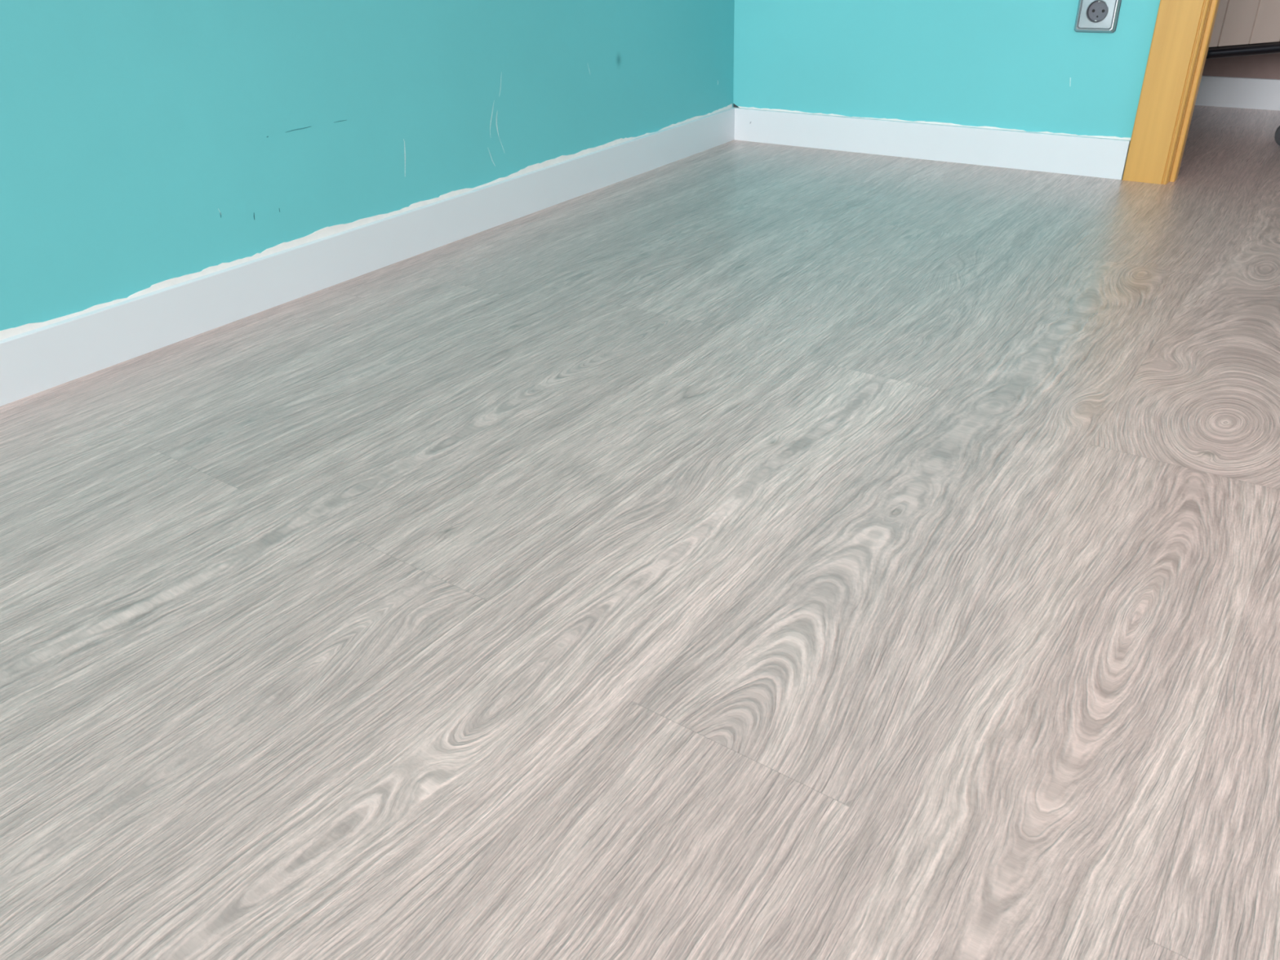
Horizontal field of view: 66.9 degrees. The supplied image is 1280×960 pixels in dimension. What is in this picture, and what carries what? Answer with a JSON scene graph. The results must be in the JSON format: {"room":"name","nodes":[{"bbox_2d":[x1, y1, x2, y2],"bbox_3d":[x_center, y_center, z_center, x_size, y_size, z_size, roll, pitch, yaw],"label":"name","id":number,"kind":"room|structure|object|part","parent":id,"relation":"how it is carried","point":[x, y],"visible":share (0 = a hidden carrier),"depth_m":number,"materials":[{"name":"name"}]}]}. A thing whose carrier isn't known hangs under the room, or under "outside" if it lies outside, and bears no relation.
{"room":"empty room","nodes":[
{"label":"empty room","id":0,"kind":"room"},
{"bbox_2d":[0,0,734,340],"bbox_3d":[-1.757,-0.596,-0.266,0.101,2.540,6.662,19,36,31],"label":"wall","id":1,"kind":"structure","parent":0,"point":[147,146],"depth_m":1.51,"materials":[{"name":"teal paint"}]},
{"bbox_2d":[0,106,734,406],"bbox_3d":[-1.653,0.450,0.336,0.012,0.080,6.512,19,36,31],"label":"baseboard","id":2,"kind":"structure","parent":1,"relation":"attached to","point":[40,359],"depth_m":1.61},
{"bbox_2d":[0,105,1279,959],"bbox_3d":[0.075,0.500,0.205,3.150,0.001,6.788,19,36,31],"label":"floor","id":3,"kind":"structure","parent":0,"point":[735,549],"depth_m":0.88,"materials":[{"name":"grey laminate"}]},
{"bbox_2d":[1205,0,1279,58],"bbox_3d":[1.528,-1.319,2.304,0.450,0.898,0.188,-9,31,-11],"label":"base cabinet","id":4,"kind":"object","parent":3,"relation":"on","point":[1242,28],"visible":0.62,"depth_m":2.32,"materials":[{"name":"beige wood"}]},
{"bbox_3d":[1.352,-1.334,2.150,0.039,0.684,0.010,-9,31,-11],"label":"panel","id":5,"kind":"part","parent":4,"relation":"part of","materials":[{"name":"beige wood"}]},
{"bbox_3d":[1.416,-1.344,2.163,0.085,0.684,0.010,-9,31,-11],"label":"panel","id":6,"kind":"part","parent":4,"relation":"part of","materials":[{"name":"beige wood"}]},
{"bbox_3d":[1.557,-1.057,2.367,0.450,0.025,0.025,-9,31,-11],"label":"rail","id":7,"kind":"part","parent":4,"relation":"part of","materials":[{"name":"black metal"}]},
{"bbox_3d":[1.502,-1.358,2.181,0.085,0.684,0.010,-9,31,-11],"label":"panel","id":8,"kind":"part","parent":4,"relation":"part of","materials":[{"name":"beige wood"}]},
{"bbox_2d":[1274,125,1279,145],"bbox_3d":[1.696,-1.112,1.918,0.543,0.920,0.556,19,36,31],"label":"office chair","id":9,"kind":"object","parent":3,"relation":"on","point":[1277,136],"visible":1,"depth_m":2.27,"materials":[{"name":"black plastic"}]},
{"bbox_2d":[733,0,1159,140],"bbox_3d":[1.416,-1.601,1.210,3.162,2.540,0.047,19,36,31],"label":"wall","id":10,"kind":"structure","parent":0,"point":[1023,65],"depth_m":2.20,"materials":[{"name":"teal paint"}]},
{"bbox_2d":[733,106,1130,179],"bbox_3d":[0.640,-0.815,2.319,0.978,0.080,0.012,19,36,31],"label":"baseboard","id":11,"kind":"structure","parent":10,"relation":"attached to","point":[1077,155],"depth_m":2.27,"materials":[{"name":"paint"}]},
{"bbox_2d":[1074,0,1121,32],"bbox_3d":[0.936,-0.959,1.979,0.081,0.081,0.012,19,36,31],"label":"wall socket","id":12,"kind":"object","parent":10,"relation":"attached to","point":[1092,15],"visible":1,"depth_m":1.98,"materials":[{"name":"plastic"}]},
{"bbox_3d":[0.933,-0.957,1.976,0.064,0.064,0.002,19,36,31],"label":"plate","id":13,"kind":"part","parent":12,"relation":"part of","materials":[{"name":"silver metal"}]},
{"bbox_2d":[1122,0,1220,184],"bbox_3d":[1.408,-1.476,1.295,0.974,2.200,0.076,19,36,31],"label":"door frame","id":14,"kind":"structure","parent":10,"relation":"in","point":[1183,30],"depth_m":1.96,"materials":[{"name":"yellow wood"}]},
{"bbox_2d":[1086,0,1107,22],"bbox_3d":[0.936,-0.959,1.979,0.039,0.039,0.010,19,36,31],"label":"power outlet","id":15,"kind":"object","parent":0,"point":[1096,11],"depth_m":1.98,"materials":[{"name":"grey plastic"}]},
{"bbox_2d":[1201,53,1279,79],"bbox_3d":[2.355,-1.900,1.651,4.062,2.540,0.068,19,36,31],"label":"wall","id":16,"kind":"structure","parent":0,"point":[1264,65],"depth_m":2.66,"materials":[{"name":"paint"}]},
{"bbox_2d":[1195,75,1279,110],"bbox_3d":[2.017,-0.960,2.469,3.150,0.077,0.012,19,36,31],"label":"baseboard","id":17,"kind":"structure","parent":16,"relation":"attached to","point":[1213,91],"depth_m":2.69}
]}

